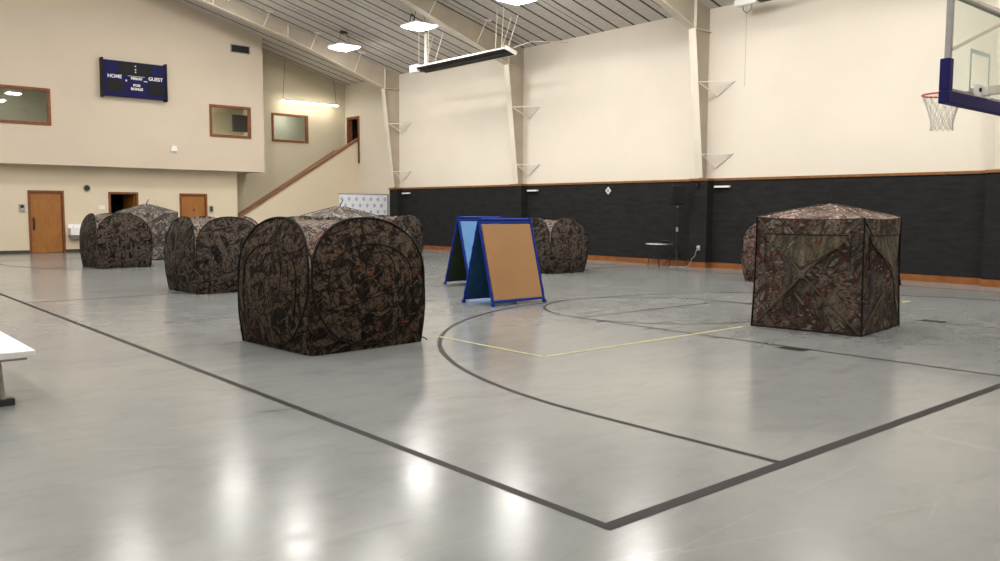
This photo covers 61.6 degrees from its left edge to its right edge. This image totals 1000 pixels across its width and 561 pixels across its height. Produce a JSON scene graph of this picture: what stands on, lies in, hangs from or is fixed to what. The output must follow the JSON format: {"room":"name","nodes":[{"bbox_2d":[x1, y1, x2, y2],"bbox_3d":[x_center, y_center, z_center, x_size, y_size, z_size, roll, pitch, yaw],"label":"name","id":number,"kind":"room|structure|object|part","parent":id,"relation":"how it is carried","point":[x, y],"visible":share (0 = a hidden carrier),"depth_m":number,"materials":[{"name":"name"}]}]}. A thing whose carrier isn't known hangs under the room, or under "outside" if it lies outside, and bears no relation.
{"room":"indoor gymnasium","nodes":[
{"label":"indoor gymnasium","id":0,"kind":"room"},
{"bbox_2d":[111,194,134,213],"bbox_3d":[-14.653,-2.696,31.872,3.500,3.050,2.080,-4,6,-41],"label":"wall","id":1,"kind":"structure","parent":0,"point":[116,199],"depth_m":32.81,"materials":[{"name":"paint"}]},
{"bbox_2d":[108,192,138,212],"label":"door","id":2,"kind":"structure","parent":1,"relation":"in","point":[128,200],"depth_m":31.31,"materials":[{"name":"brown wood"}]},
{"bbox_2d":[0,0,264,171],"bbox_3d":[-18.157,-7.608,26.145,22.830,7.660,0.120,-4,6,-41],"label":"wall","id":3,"kind":"structure","parent":0,"point":[57,46],"depth_m":30.21,"materials":[{"name":"beige paint"}]},
{"bbox_2d":[0,84,51,125],"bbox_3d":[-16.007,-5.876,28.125,1.690,1.240,0.135,-4,6,-41],"label":"window","id":4,"kind":"structure","parent":3,"relation":"in","point":[46,90],"depth_m":28.32,"materials":[{"name":"brown wood"}]},
{"bbox_2d":[0,163,261,173],"bbox_3d":[-19.451,-3.981,27.929,22.830,0.120,3.780,-4,6,-41],"label":"trim","id":5,"kind":"structure","parent":3,"relation":"attached to","point":[0,163],"depth_m":31.15,"materials":[{"name":"beige paint"}]},
{"bbox_2d":[99,57,167,101],"bbox_3d":[-13.182,-7.218,30.241,2.270,1.360,0.260,-4,6,-41],"label":"scoreboard","id":6,"kind":"object","parent":3,"relation":"attached to","point":[117,78],"visible":1,"depth_m":30.12,"materials":[{"name":"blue plastic"}]},
{"bbox_2d":[118,62,151,77],"bbox_3d":[-13.107,-7.567,30.149,1.130,0.450,0.008,-4,6,-41],"label":"clock","id":7,"kind":"object","parent":6,"relation":"on","point":[125,69],"depth_m":30.12,"materials":[{"name":"black plastic"}]},
{"bbox_2d":[170,145,177,150],"bbox_3d":[-12.205,-4.949,31.416,0.260,0.220,0.070,-4,6,-41],"label":"wall lamp","id":8,"kind":"object","parent":3,"relation":"attached to","point":[173,147],"visible":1,"depth_m":31.39,"materials":[{"name":"white plastic"}]},
{"bbox_2d":[209,104,250,138],"bbox_3d":[-10.559,-6.207,32.821,1.670,1.230,0.135,-4,6,-41],"label":"window","id":9,"kind":"structure","parent":3,"relation":"in","point":[248,109],"depth_m":32.82,"materials":[{"name":"brown wood"}]},
{"bbox_2d":[230,44,249,54],"bbox_3d":[-10.170,-9.052,32.845,0.800,0.320,0.030,-4,6,-41],"label":"air vent","id":10,"kind":"object","parent":3,"relation":"in","point":[234,48],"visible":1,"depth_m":32.84,"materials":[{"name":"grey metal"}]},
{"bbox_2d":[0,88,304,195],"bbox_3d":[-18.326,-6.510,31.289,29.170,10.710,0.150,-4,6,-41],"label":"wall","id":11,"kind":"structure","parent":0,"point":[15,104],"depth_m":31.80,"materials":[{"name":"paint"}]},
{"bbox_2d":[0,141,358,250],"bbox_3d":[-16.779,-3.225,28.522,27.570,4.642,0.120,-4,6,-41],"label":"wall","id":12,"kind":"structure","parent":0,"point":[162,187],"depth_m":31.58,"materials":[{"name":"beige paint"}]},
{"bbox_2d":[19,204,24,211],"bbox_3d":[-16.404,-2.493,28.796,0.180,0.260,0.056,-4,6,-41],"label":"wall control","id":13,"kind":"object","parent":12,"relation":"attached to","point":[21,206],"visible":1,"depth_m":28.78,"materials":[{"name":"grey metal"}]},
{"bbox_2d":[0,249,79,253],"bbox_3d":[-16.747,-0.963,28.660,27.570,0.110,0.015,-4,6,-41],"label":"baseboard","id":14,"kind":"structure","parent":12,"relation":"attached to","point":[67,250],"depth_m":28.90,"materials":[{"name":"plastic"}]},
{"bbox_2d":[27,190,65,252],"bbox_3d":[-15.872,-2.057,29.378,1.140,2.180,0.192,-4,6,-41],"label":"door","id":15,"kind":"structure","parent":12,"relation":"in","point":[46,210],"depth_m":29.37,"materials":[{"name":"brown wood"}]},
{"bbox_2d":[67,224,80,238],"bbox_3d":[-15.040,-1.747,29.802,0.480,0.500,0.420,-4,6,-41],"label":"fountain","id":16,"kind":"object","parent":12,"relation":"attached to","point":[73,229],"visible":0.66,"depth_m":29.67,"materials":[{"name":"white metal"}]},
{"bbox_2d":[68,228,79,234],"bbox_3d":[-15.040,-1.737,29.803,0.480,0.240,0.420,-4,6,-41],"label":"basin","id":17,"kind":"object","parent":16,"relation":"in","point":[71,231],"depth_m":29.60,"materials":[{"name":"silver metal"}]},
{"bbox_3d":[-15.157,-1.938,29.923,0.480,0.140,0.060,-4,6,-41],"label":"panel","id":18,"kind":"part","parent":16,"relation":"part of","materials":[{"name":"silver metal"}]},
{"bbox_2d":[83,185,90,190],"bbox_3d":[-14.822,-3.316,30.102,0.240,0.240,0.045,-4,6,-41],"label":"wall clock","id":19,"kind":"object","parent":12,"relation":"attached to","point":[85,187],"visible":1,"depth_m":30.09,"materials":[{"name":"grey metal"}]},
{"bbox_2d":[179,193,207,216],"bbox_3d":[-11.970,-2.310,32.760,1.080,2.160,0.160,-4,6,-41],"label":"door","id":20,"kind":"structure","parent":12,"relation":"in","point":[195,205],"depth_m":32.69,"materials":[{"name":"brown wood"}]},
{"bbox_2d":[238,138,357,216],"bbox_3d":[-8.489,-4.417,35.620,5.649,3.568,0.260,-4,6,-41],"label":"trim","id":21,"kind":"structure","parent":12,"relation":"attached to","point":[355,140],"depth_m":35.44,"materials":[{"name":"brown wood"}]},
{"bbox_2d":[243,110,247,135],"bbox_3d":[-10.119,-7.144,34.285,0.100,5.218,1.580,-4,6,-41],"label":"wall","id":22,"kind":"structure","parent":0,"point":[244,111],"depth_m":34.73,"materials":[{"name":"beige paint"}]},
{"bbox_2d":[232,115,247,131],"bbox_3d":[-10.658,-6.435,34.397,0.639,0.680,0.080,-4,6,-41],"label":"television","id":23,"kind":"object","parent":22,"relation":"attached to","point":[239,122],"visible":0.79,"depth_m":34.34,"materials":[{"name":"black plastic"}]},
{"bbox_2d":[212,52,345,212],"bbox_3d":[-9.429,-5.891,36.121,6.270,8.760,0.120,-4,6,-41],"label":"wall","id":24,"kind":"structure","parent":0,"point":[283,161],"depth_m":36.23,"materials":[{"name":"paint"}]},
{"bbox_2d":[239,148,339,213],"bbox_3d":[-9.137,-4.263,36.354,5.294,3.286,0.124,-4,6,-41],"label":"handrail","id":25,"kind":"object","parent":24,"relation":"attached to","point":[339,148],"visible":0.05,"depth_m":36.26,"materials":[{"name":"brown wood"}]},
{"bbox_2d":[271,113,308,143],"bbox_3d":[-9.101,-6.582,36.308,1.720,1.210,0.135,-4,6,-41],"label":"window","id":26,"kind":"structure","parent":24,"relation":"in","point":[272,114],"depth_m":36.28,"materials":[{"name":"brown wood"}]},
{"bbox_2d":[352,119,357,139],"bbox_3d":[-5.953,-6.409,38.082,1.200,2.500,2.000,-4,6,-41],"label":"wall","id":27,"kind":"structure","parent":0,"point":[354,122],"depth_m":38.60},
{"bbox_2d":[347,116,359,162],"bbox_3d":[-6.267,-6.298,37.819,0.851,2.080,1.040,-4,6,-41],"label":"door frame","id":28,"kind":"structure","parent":27,"relation":"in","point":[349,119],"depth_m":37.72,"materials":[{"name":"brown wood"}]},
{"bbox_2d":[174,0,733,85],"bbox_3d":[-4.529,-8.518,14.986,29.340,4.146,42.600,-4,6,-41],"label":"ceiling","id":29,"kind":"structure","parent":0,"point":[373,25],"depth_m":28.97,"materials":[{"name":"white metal"}]},
{"bbox_2d":[281,67,338,106],"bbox_3d":[-8.226,-8.558,36.319,2.720,1.815,0.120,-4,6,-41],"label":"strip light","id":30,"kind":"object","parent":29,"relation":"hanging from","point":[282,100],"visible":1,"depth_m":36.27,"materials":[{"name":"white plastic"}]},
{"bbox_2d":[328,31,360,51],"bbox_3d":[-5.718,-8.782,30.767,0.880,0.695,0.880,-4,6,-41],"label":"light","id":31,"kind":"object","parent":29,"relation":"hanging from","point":[339,46],"visible":1,"depth_m":30.60,"materials":[{"name":"white plastic"}]},
{"bbox_2d":[328,44,358,51],"bbox_3d":[-5.719,-8.498,30.791,0.848,0.126,0.848,-4,6,-41],"label":"diffuser","id":32,"kind":"object","parent":31,"relation":"attached to","point":[340,47],"depth_m":30.58,"materials":[{"name":"white plastic"}]},
{"bbox_2d":[400,12,437,30],"bbox_3d":[-2.613,-8.466,27.186,0.880,0.695,0.880,-4,6,-41],"label":"light","id":33,"kind":"object","parent":29,"relation":"hanging from","point":[415,25],"visible":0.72,"depth_m":27.00,"materials":[{"name":"white plastic"}]},
{"bbox_2d":[401,22,436,30],"bbox_3d":[-2.614,-8.182,27.210,0.848,0.126,0.848,-4,6,-41],"label":"diffuser","id":34,"kind":"object","parent":33,"relation":"attached to","point":[417,26],"depth_m":27.00,"materials":[{"name":"white plastic"}]},
{"bbox_2d":[409,7,517,73],"bbox_3d":[-1.403,-7.901,27.978,0.629,1.389,5.343,-4,6,-41],"label":"heater","id":35,"kind":"object","parent":29,"relation":"hanging from","point":[506,51],"visible":0.99,"depth_m":27.85,"materials":[{"name":"white metal"}]},
{"bbox_2d":[415,47,513,72],"bbox_3d":[-1.241,-7.329,27.925,0.500,0.105,4.750,19,-8,-40],"label":"hood","id":36,"kind":"object","parent":35,"relation":"attached to","point":[502,52],"depth_m":27.69,"materials":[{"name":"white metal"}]},
{"bbox_3d":[0.331,-7.168,26.113,0.500,0.120,0.040,19,-8,-40],"label":"plate","id":37,"kind":"part","parent":35,"relation":"part of","materials":[{"name":"white plastic"}]},
{"bbox_2d":[499,0,534,4],"bbox_3d":[0.493,-8.150,23.606,0.880,0.695,0.880,-4,6,-41],"label":"light","id":38,"kind":"object","parent":29,"relation":"hanging from","point":[515,2],"visible":1,"depth_m":23.56,"materials":[{"name":"white plastic"}]},
{"bbox_2d":[734,0,770,85],"bbox_3d":[6.563,-6.251,21.463,0.320,2.468,1.180,-4,6,-41],"label":"ceiling projector","id":39,"kind":"object","parent":29,"relation":"hanging from","point":[737,3],"visible":1,"depth_m":21.57,"materials":[{"name":"white metal"}]},
{"bbox_3d":[6.359,-6.064,21.713,0.011,2.050,0.011,-4,6,-41],"label":"pull cord","id":40,"kind":"part","parent":39,"relation":"part of","materials":[{"name":"grey metal"}]},
{"bbox_2d":[921,0,999,131],"bbox_3d":[5.754,-5.197,9.262,1.770,6.879,1.973,0,5,-9],"label":"goal","id":41,"kind":"object","parent":29,"relation":"hanging from","point":[977,98],"visible":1,"depth_m":9.66,"materials":[{"name":"clear glass"}]},
{"bbox_3d":[5.657,-2.677,9.875,1.890,1.090,0.060,-4,6,-41],"label":"frame","id":42,"kind":"part","parent":41,"relation":"part of","materials":[{"name":"grey metal"}]},
{"bbox_3d":[5.698,-2.224,9.863,0.400,0.150,0.108,-4,6,-41],"label":"mounting plate","id":43,"kind":"part","parent":41,"relation":"part of","materials":[{"name":"white metal"}]},
{"bbox_2d":[0,249,999,560],"bbox_3d":[-4.586,0.337,15.718,29.370,0.203,42.600,-4,6,-41],"label":"floor","id":44,"kind":"structure","parent":0,"point":[635,411],"depth_m":6.05,"materials":[{"name":"concrete"}]},
{"bbox_2d":[0,331,35,406],"bbox_3d":[-4.571,0.733,7.116,0.760,0.450,1.840,-4,6,-41],"label":"folding table","id":45,"kind":"object","parent":44,"relation":"on","point":[11,349],"visible":1,"depth_m":6.67,"materials":[{"name":"white plastic"}]},
{"bbox_2d":[79,213,153,268],"bbox_3d":[-10.384,-1.097,22.680,1.595,1.440,1.593,-4,6,-42],"label":"blind","id":46,"kind":"object","parent":44,"relation":"on","point":[106,240],"visible":1,"depth_m":22.10,"materials":[{"name":"fabric"}]},
{"bbox_3d":[-10.898,-1.060,22.216,0.197,1.440,1.440,-4,6,-42],"label":"wall panel","id":47,"kind":"part","parent":46,"relation":"part of","materials":[{"name":"fabric"}]},
{"bbox_2d":[115,199,177,259],"bbox_3d":[-11.063,-1.619,26.312,1.795,1.868,1.778,-4,6,-41],"label":"blind","id":48,"kind":"object","parent":44,"relation":"on","point":[160,219],"visible":0.36,"depth_m":25.83,"materials":[{"name":"multicoloured fabric"}]},
{"bbox_3d":[-10.557,-1.363,25.731,1.470,1.460,0.156,-4,6,-41],"label":"wall panel","id":49,"kind":"part","parent":48,"relation":"part of","materials":[{"name":"multicoloured fabric"}]},
{"bbox_2d":[164,216,257,294],"bbox_3d":[-5.516,-0.532,16.289,1.603,1.430,1.602,-4,7,-43],"label":"blind","id":50,"kind":"object","parent":44,"relation":"on","point":[201,253],"visible":0.77,"depth_m":15.61,"materials":[{"name":"fabric"}]},
{"bbox_3d":[-6.030,-0.495,15.819,0.199,1.430,1.448,-4,7,-43],"label":"wall panel","id":51,"kind":"part","parent":50,"relation":"part of","materials":[{"name":"fabric"}]},
{"bbox_3d":[-5.040,-0.487,15.781,1.448,1.430,0.200,-4,7,-43],"label":"wall panel","id":52,"kind":"part","parent":50,"relation":"part of","materials":[{"name":"brown fabric"}]},
{"bbox_2d":[197,0,410,187],"bbox_3d":[-14.340,-6.005,25.514,27.563,10.711,1.015,-4,6,-41],"label":"steel frame","id":53,"kind":"object","parent":44,"relation":"on","point":[385,79],"visible":1,"depth_m":33.07,"materials":[{"name":"beige metal"}]},
{"bbox_2d":[237,216,426,355],"bbox_3d":[-2.013,-0.018,10.011,1.751,1.490,1.741,-4,7,-45],"label":"blind","id":54,"kind":"object","parent":44,"relation":"on","point":[307,285],"visible":1,"depth_m":9.35,"materials":[{"name":"multicoloured fabric"}]},
{"bbox_3d":[-2.552,-0.066,10.550,1.598,1.490,0.209,-4,7,-45],"label":"wall panel","id":55,"kind":"part","parent":54,"relation":"part of","materials":[{"name":"fabric"}]},
{"bbox_3d":[-2.557,0.024,9.472,0.214,1.490,1.598,-4,7,-45],"label":"wall panel","id":56,"kind":"part","parent":54,"relation":"part of","materials":[{"name":"fabric"}]},
{"bbox_3d":[-1.474,0.030,9.471,1.598,1.490,0.210,-4,7,-45],"label":"wall panel","id":57,"kind":"part","parent":54,"relation":"part of","materials":[{"name":"fabric"}]},
{"bbox_3d":[-1.469,-0.060,10.550,0.215,1.490,1.598,-4,7,-45],"label":"wall panel","id":58,"kind":"part","parent":54,"relation":"part of","materials":[{"name":"fabric"}]},
{"bbox_2d":[300,200,380,220],"bbox_3d":[-3.795,-1.018,19.946,1.775,1.808,1.758,-4,6,-41],"label":"blind","id":59,"kind":"object","parent":44,"relation":"on","point":[337,213],"visible":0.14,"depth_m":19.63,"materials":[{"name":"fabric"}]},
{"bbox_3d":[-3.294,-0.763,19.372,1.449,1.400,0.157,-4,6,-41],"label":"wall panel","id":60,"kind":"part","parent":59,"relation":"part of","materials":[{"name":"fabric"}]},
{"bbox_2d":[338,193,388,214],"bbox_3d":[-5.560,-2.440,34.368,2.370,2.215,0.320,-4,6,-41],"label":"backdrop banner","id":61,"kind":"object","parent":44,"relation":"on","point":[377,204],"visible":0.34,"depth_m":34.41,"materials":[{"name":"white fabric"}]},
{"bbox_3d":[-5.573,-3.530,34.260,2.320,0.025,0.040,-4,6,-41],"label":"rail","id":62,"kind":"part","parent":61,"relation":"part of","materials":[{"name":"metal"}]},
{"bbox_2d":[378,215,423,256],"bbox_3d":[-3.454,-1.444,27.485,1.517,1.400,1.522,-4,7,-43],"label":"blind","id":63,"kind":"object","parent":44,"relation":"on","point":[411,223],"visible":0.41,"depth_m":27.14,"materials":[{"name":"fabric"}]},
{"bbox_3d":[-3.003,-1.401,26.998,1.373,1.400,0.190,-4,7,-43],"label":"wall panel","id":64,"kind":"part","parent":63,"relation":"part of","materials":[{"name":"fabric"}]},
{"bbox_2d":[399,0,540,183],"bbox_3d":[-9.358,-5.499,19.770,27.563,10.711,1.015,-4,6,-41],"label":"steel frame","id":65,"kind":"object","parent":44,"relation":"on","point":[478,36],"visible":0.98,"depth_m":28.40,"materials":[{"name":"beige metal"}]},
{"bbox_2d":[443,216,501,283],"bbox_3d":[-0.453,-0.645,17.862,1.212,1.445,0.900,-4,6,-41],"label":"board","id":66,"kind":"object","parent":44,"relation":"on","point":[463,238],"visible":0.42,"depth_m":17.61,"materials":[{"name":"blue plastic"}]},
{"bbox_3d":[-0.579,-0.650,18.008,1.212,1.348,0.468,-4,6,-41],"label":"frame","id":67,"kind":"part","parent":66,"relation":"part of","materials":[{"name":"blue plastic"}]},
{"bbox_3d":[-0.579,-0.650,18.008,1.090,1.252,0.418,-4,6,-41],"label":"panel","id":68,"kind":"part","parent":66,"relation":"part of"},
{"bbox_3d":[-0.307,-0.623,17.695,1.212,1.346,0.412,-4,6,-41],"label":"frame","id":69,"kind":"part","parent":66,"relation":"part of","materials":[{"name":"blue plastic"}]},
{"bbox_3d":[-0.308,-0.623,17.695,1.090,1.249,0.365,-4,6,-41],"label":"panel","id":70,"kind":"part","parent":66,"relation":"part of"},
{"bbox_3d":[-0.430,-1.333,17.782,1.200,0.052,0.052,-4,6,-41],"label":"hinge rail","id":71,"kind":"part","parent":66,"relation":"part of","materials":[{"name":"blue plastic"}]},
{"bbox_2d":[461,218,545,306],"bbox_3d":[0.075,-0.346,14.327,1.212,1.445,0.840,-4,6,-41],"label":"board","id":72,"kind":"object","parent":44,"relation":"on","point":[504,261],"visible":1,"depth_m":14.18,"materials":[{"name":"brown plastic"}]},
{"bbox_3d":[-0.048,-0.352,14.469,1.212,1.347,0.421,-4,6,-41],"label":"frame","id":73,"kind":"part","parent":72,"relation":"part of","materials":[{"name":"blue plastic"}]},
{"bbox_3d":[-0.047,-0.351,14.469,1.090,1.250,0.373,-4,6,-41],"label":"panel","id":74,"kind":"part","parent":72,"relation":"part of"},
{"bbox_3d":[0.085,-1.036,14.261,1.200,0.052,0.052,-4,6,-41],"label":"hinge rail","id":75,"kind":"part","parent":72,"relation":"part of","materials":[{"name":"blue plastic"}]},
{"bbox_3d":[0.204,-0.325,14.179,1.090,1.249,0.356,-4,6,-41],"label":"panel","id":76,"kind":"part","parent":72,"relation":"part of","materials":[{"name":"brown wood"}]},
{"bbox_2d":[532,218,587,273],"bbox_3d":[1.300,-0.915,21.575,1.548,1.380,1.540,-4,6,-41],"label":"blind","id":77,"kind":"object","parent":44,"relation":"on","point":[561,244],"visible":0.73,"depth_m":20.91,"materials":[{"name":"brown fabric"}]},
{"bbox_3d":[0.795,-0.881,21.139,0.194,1.380,1.373,-4,6,-41],"label":"wall panel","id":78,"kind":"part","parent":77,"relation":"part of","materials":[{"name":"brown fabric"}]},
{"bbox_3d":[1.735,-0.870,21.073,1.373,1.380,0.188,-4,6,-41],"label":"wall panel","id":79,"kind":"part","parent":77,"relation":"part of","materials":[{"name":"brown fabric"}]},
{"bbox_2d":[645,243,672,265],"bbox_3d":[4.564,-0.744,24.089,0.784,0.656,0.784,-4,6,-41],"label":"side table","id":80,"kind":"object","parent":44,"relation":"on","point":[650,244],"visible":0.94,"depth_m":23.85,"materials":[{"name":"black metal"}]},
{"bbox_2d":[663,208,687,266],"bbox_3d":[4.953,-1.212,23.656,0.737,1.648,0.705,-4,6,-41],"label":"speaker stand","id":81,"kind":"object","parent":44,"relation":"on","point":[676,251],"visible":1,"depth_m":23.57,"materials":[{"name":"black metal"}]},
{"bbox_2d":[671,186,684,207],"bbox_3d":[4.978,-2.340,23.475,0.330,0.620,0.318,0,5,1],"label":"loudspeaker","id":82,"kind":"object","parent":81,"relation":"on","point":[677,192],"visible":1,"depth_m":23.32,"materials":[{"name":"black plastic"}]},
{"bbox_2d":[673,187,684,203],"bbox_3d":[4.975,-2.367,23.317,0.300,0.480,0.008,0,5,1],"label":"grille","id":83,"kind":"object","parent":82,"relation":"attached to","point":[678,192],"depth_m":23.32,"materials":[{"name":"black plastic"}]},
{"bbox_2d":[653,0,735,177],"bbox_3d":[-4.377,-4.992,14.026,27.563,10.711,1.015,-4,6,-41],"label":"steel frame","id":84,"kind":"object","parent":44,"relation":"on","point":[694,15],"visible":0.98,"depth_m":22.98,"materials":[{"name":"beige metal"}]},
{"bbox_2d":[741,223,755,281],"bbox_3d":[6.415,-0.651,18.853,1.531,1.360,1.524,-4,6,-41],"label":"blind","id":85,"kind":"object","parent":44,"relation":"on","point":[748,244],"visible":0.17,"depth_m":18.78,"materials":[{"name":"fabric"}]},
{"bbox_2d":[750,192,901,336],"bbox_3d":[4.526,-0.290,11.574,1.768,1.838,1.790,5,6,42],"label":"blind","id":86,"kind":"object","parent":44,"relation":"on","point":[830,268],"visible":1,"depth_m":10.96,"materials":[{"name":"multicoloured fabric"}]},
{"bbox_3d":[3.990,-0.075,10.999,1.470,1.500,0.162,5,6,42],"label":"wall panel","id":87,"kind":"part","parent":86,"relation":"part of","materials":[{"name":"fabric"}]},
{"bbox_3d":[5.101,-0.074,11.053,0.155,1.500,1.470,5,6,42],"label":"wall panel","id":88,"kind":"part","parent":86,"relation":"part of","materials":[{"name":"fabric"}]},
{"bbox_2d":[995,0,999,168],"bbox_3d":[0.605,-4.486,8.282,27.563,10.711,1.015,-4,6,-41],"label":"steel frame","id":89,"kind":"object","parent":44,"relation":"on","point":[997,148],"visible":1,"depth_m":17.39,"materials":[{"name":"beige metal"}]},
{"bbox_2d":[345,0,999,277],"bbox_3d":[5.399,-4.002,23.995,0.230,7.170,42.200,-4,6,-41],"label":"wall","id":90,"kind":"structure","parent":0,"point":[832,87],"depth_m":22.96,"materials":[{"name":"beige paint"}]},
{"bbox_2d":[513,41,567,47],"bbox_3d":[1.347,-7.476,26.582,2.236,0.444,0.169,-3,6,-36],"label":"gas pipe","id":91,"kind":"object","parent":90,"relation":"attached to","point":[530,41],"visible":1,"depth_m":26.42,"materials":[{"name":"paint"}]},
{"bbox_2d":[714,185,730,187],"bbox_3d":[6.103,-2.577,23.026,0.110,0.050,0.470,-4,6,-41],"label":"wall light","id":92,"kind":"object","parent":90,"relation":"attached to","point":[727,185],"visible":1,"depth_m":23.02,"materials":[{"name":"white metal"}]},
{"bbox_2d":[389,172,999,279],"bbox_3d":[5.632,-1.577,23.521,0.280,2.420,31.040,-4,6,-41],"label":"wall padding","id":93,"kind":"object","parent":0,"point":[701,198],"depth_m":23.28,"materials":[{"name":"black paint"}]},
{"bbox_2d":[388,169,999,188],"bbox_3d":[7.215,-2.651,21.576,0.310,0.060,36.000,-4,6,-41],"label":"trim","id":94,"kind":"structure","parent":93,"relation":"attached to","point":[994,170],"depth_m":22.57,"materials":[{"name":"brown wood"}]},
{"bbox_2d":[423,245,999,287],"bbox_3d":[7.207,-0.284,21.778,0.300,0.150,36.000,-4,6,-41],"label":"baseboard","id":95,"kind":"structure","parent":93,"relation":"attached to","point":[910,277],"depth_m":23.12,"materials":[{"name":"orange wood"}]}
]}

